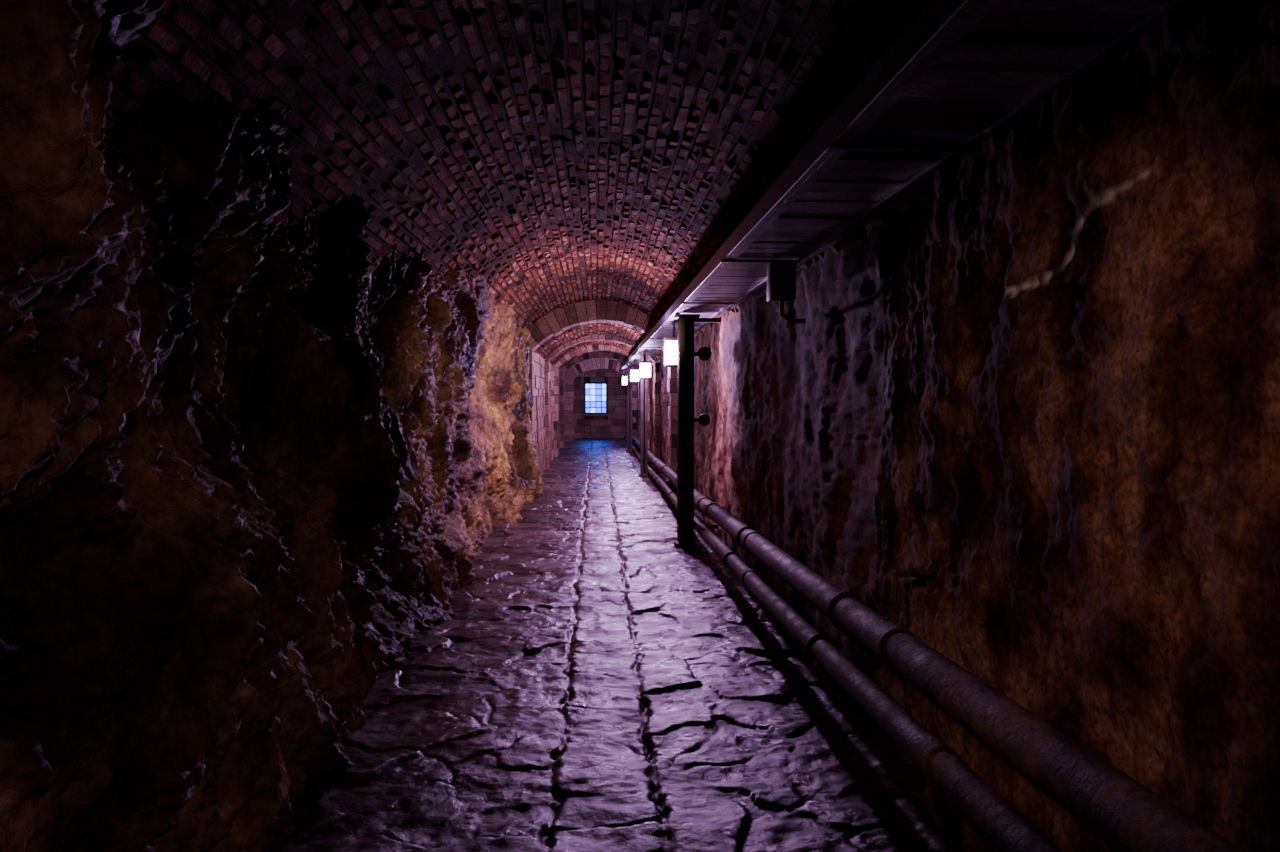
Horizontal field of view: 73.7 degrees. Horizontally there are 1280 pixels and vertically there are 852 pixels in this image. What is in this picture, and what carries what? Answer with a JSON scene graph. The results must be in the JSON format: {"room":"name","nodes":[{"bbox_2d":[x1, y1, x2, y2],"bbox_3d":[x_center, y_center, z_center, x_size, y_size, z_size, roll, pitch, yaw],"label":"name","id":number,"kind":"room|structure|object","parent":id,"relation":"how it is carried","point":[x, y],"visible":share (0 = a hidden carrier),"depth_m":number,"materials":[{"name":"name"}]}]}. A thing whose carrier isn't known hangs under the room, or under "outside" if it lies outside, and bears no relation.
{"room":"underground passage","nodes":[
{"label":"underground passage","id":0,"kind":"room"},
{"bbox_2d":[0,0,542,851],"bbox_3d":[-1.454,-0.044,5.485,0.688,2.810,16.102,0,2,-2],"label":"wall","id":1,"kind":"structure","parent":0,"point":[232,503],"depth_m":2.42,"materials":[{"name":"brown stone"}]},
{"bbox_2d":[108,0,932,370],"bbox_3d":[-0.751,-1.454,13.636,2.837,1.147,32.400,0,2,-3],"label":"ceiling","id":2,"kind":"structure","parent":0,"point":[559,153],"depth_m":3.82,"materials":[{"name":"brick"}]},
{"bbox_2d":[620,0,1194,369],"bbox_3d":[0.279,-1.322,13.492,0.460,0.107,31.800,0,2,-3],"label":"duct","id":3,"kind":"object","parent":2,"relation":"attached to","point":[957,72],"visible":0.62,"depth_m":2.42,"materials":[{"name":"metal"}]},
{"bbox_2d":[622,369,626,385],"bbox_3d":[-0.440,-1.463,25.574,0.210,0.506,0.210,0,2,-3],"label":"hanging lantern","id":4,"kind":"object","parent":3,"relation":"hanging from","point":[624,377],"visible":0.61,"depth_m":25.49,"materials":[{"name":"glass"}]},
{"bbox_2d":[630,360,638,382],"bbox_3d":[-0.118,-1.231,19.186,0.210,0.506,0.210,0,2,-3],"label":"hanging lantern","id":5,"kind":"object","parent":3,"relation":"hanging from","point":[634,373],"visible":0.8,"depth_m":19.10,"materials":[{"name":"glass"}]},
{"bbox_2d":[639,350,651,378],"bbox_3d":[0.094,-1.078,14.995,0.210,0.506,0.210,0,2,-3],"label":"hanging lantern","id":6,"kind":"object","parent":3,"relation":"hanging from","point":[644,366],"visible":1,"depth_m":14.91,"materials":[{"name":"glass"}]},
{"bbox_2d":[663,321,676,366],"bbox_3d":[0.361,-0.874,9.104,0.210,0.486,0.210,0,2,-3],"label":"hanging lantern","id":7,"kind":"object","parent":3,"relation":"hanging from","point":[670,343],"visible":0.56,"depth_m":9.02,"materials":[{"name":"glass"}]},
{"bbox_2d":[533,353,564,474],"bbox_3d":[-2.218,-0.477,21.663,0.250,2.380,16.300,0,2,-3],"label":"wall","id":8,"kind":"structure","parent":0,"point":[539,362],"depth_m":16.10,"materials":[{"name":"stone"}]},
{"bbox_2d":[574,369,626,437],"bbox_3d":[-1.453,-1.136,29.753,3.297,3.110,0.580,0,2,-3],"label":"wall","id":9,"kind":"structure","parent":0,"point":[613,424],"depth_m":29.57,"materials":[{"name":"brick"}]},
{"bbox_2d":[584,383,606,413],"bbox_3d":[-1.538,-0.964,29.695,0.800,1.090,0.060,0,2,-3],"label":"window","id":10,"kind":"structure","parent":9,"relation":"in","point":[595,394],"depth_m":29.68,"materials":[{"name":"glass"}]},
{"bbox_2d":[266,438,958,851],"bbox_3d":[-0.815,1.012,13.722,2.950,0.092,32.400,0,2,-3],"label":"floor","id":11,"kind":"structure","parent":0,"point":[597,683],"depth_m":3.89,"materials":[{"name":"grey stone"}]},
{"bbox_2d":[559,351,639,447],"bbox_3d":[-1.098,-0.927,24.149,3.200,3.098,0.416,0,2,-3],"label":"stone arch","id":12,"kind":"object","parent":11,"relation":"on","point":[593,355],"visible":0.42,"depth_m":23.92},
{"bbox_2d":[564,358,637,441],"bbox_3d":[-1.199,-1.038,27.345,3.340,3.088,0.419,0,2,-3],"label":"stone arch","id":13,"kind":"object","parent":11,"relation":"on","point":[570,374],"visible":0.38,"depth_m":27.13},
{"bbox_2d":[553,345,649,456],"bbox_3d":[-0.937,-0.818,20.755,3.220,3.128,0.416,0,2,-3],"label":"stone arch","id":14,"kind":"object","parent":11,"relation":"on","point":[591,348],"visible":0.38,"depth_m":20.53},
{"bbox_2d":[543,334,660,468],"bbox_3d":[-0.776,-0.715,17.357,3.240,3.168,0.422,0,2,-3],"label":"stone arch","id":15,"kind":"object","parent":11,"relation":"on","point":[657,412],"visible":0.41,"depth_m":17.20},
{"bbox_2d":[529,300,676,488],"bbox_3d":[-0.616,-0.646,13.685,3.430,3.298,0.473,0,2,-3],"label":"stone arch","id":16,"kind":"object","parent":11,"relation":"on","point":[590,311],"visible":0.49,"depth_m":13.44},
{"bbox_2d":[626,365,638,451],"bbox_3d":[-0.146,-0.439,22.420,0.435,2.308,0.190,0,2,-3],"label":"steel post","id":17,"kind":"object","parent":11,"relation":"on","point":[629,385],"visible":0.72,"depth_m":22.35,"materials":[{"name":"metal"}]},
{"bbox_2d":[639,352,661,476],"bbox_3d":[0.196,-0.192,15.633,0.435,2.308,0.190,0,2,-3],"label":"steel post","id":18,"kind":"object","parent":11,"relation":"on","point":[643,382],"visible":0.91,"depth_m":15.57,"materials":[{"name":"metal"}]},
{"bbox_2d":[674,314,720,548],"bbox_3d":[0.561,0.073,8.347,0.440,2.308,0.210,0,2,-3],"label":"steel post","id":19,"kind":"object","parent":11,"relation":"on","point":[686,419],"visible":0.98,"depth_m":8.27,"materials":[{"name":"metal"}]},
{"bbox_2d":[624,436,1061,851],"bbox_3d":[0.388,0.696,13.520,0.308,0.692,31.501,0,2,-3],"label":"pipe","id":20,"kind":"object","parent":11,"relation":"on","point":[1009,831],"visible":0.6,"depth_m":2.68,"materials":[{"name":"metal"}]},
{"bbox_2d":[767,262,805,322],"bbox_3d":[0.875,-0.790,5.068,0.220,0.357,0.155,0,2,-3],"label":"wall lamp","id":21,"kind":"object","parent":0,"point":[781,276],"visible":1,"depth_m":5.00,"materials":[{"name":"metal"}]},
{"bbox_2d":[636,0,1279,851],"bbox_3d":[0.580,-0.279,13.745,0.172,2.680,32.400,0,2,-3],"label":"wall","id":22,"kind":"structure","parent":0,"point":[1050,393],"depth_m":2.13,"materials":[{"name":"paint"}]},
{"bbox_2d":[892,567,931,614],"bbox_3d":[0.987,0.594,3.051,0.123,0.193,0.172,0,2,-3],"label":"wall bracket","id":23,"kind":"object","parent":22,"relation":"attached to","point":[911,572],"visible":1,"depth_m":3.10,"materials":[{"name":"metal"}]},
{"bbox_2d":[632,434,1244,851],"bbox_3d":[0.434,0.536,13.517,0.215,0.736,31.502,0,2,-3],"label":"pipe","id":24,"kind":"object","parent":22,"relation":"attached to","point":[1127,814],"visible":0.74,"depth_m":2.18,"materials":[{"name":"metal"}]}
]}

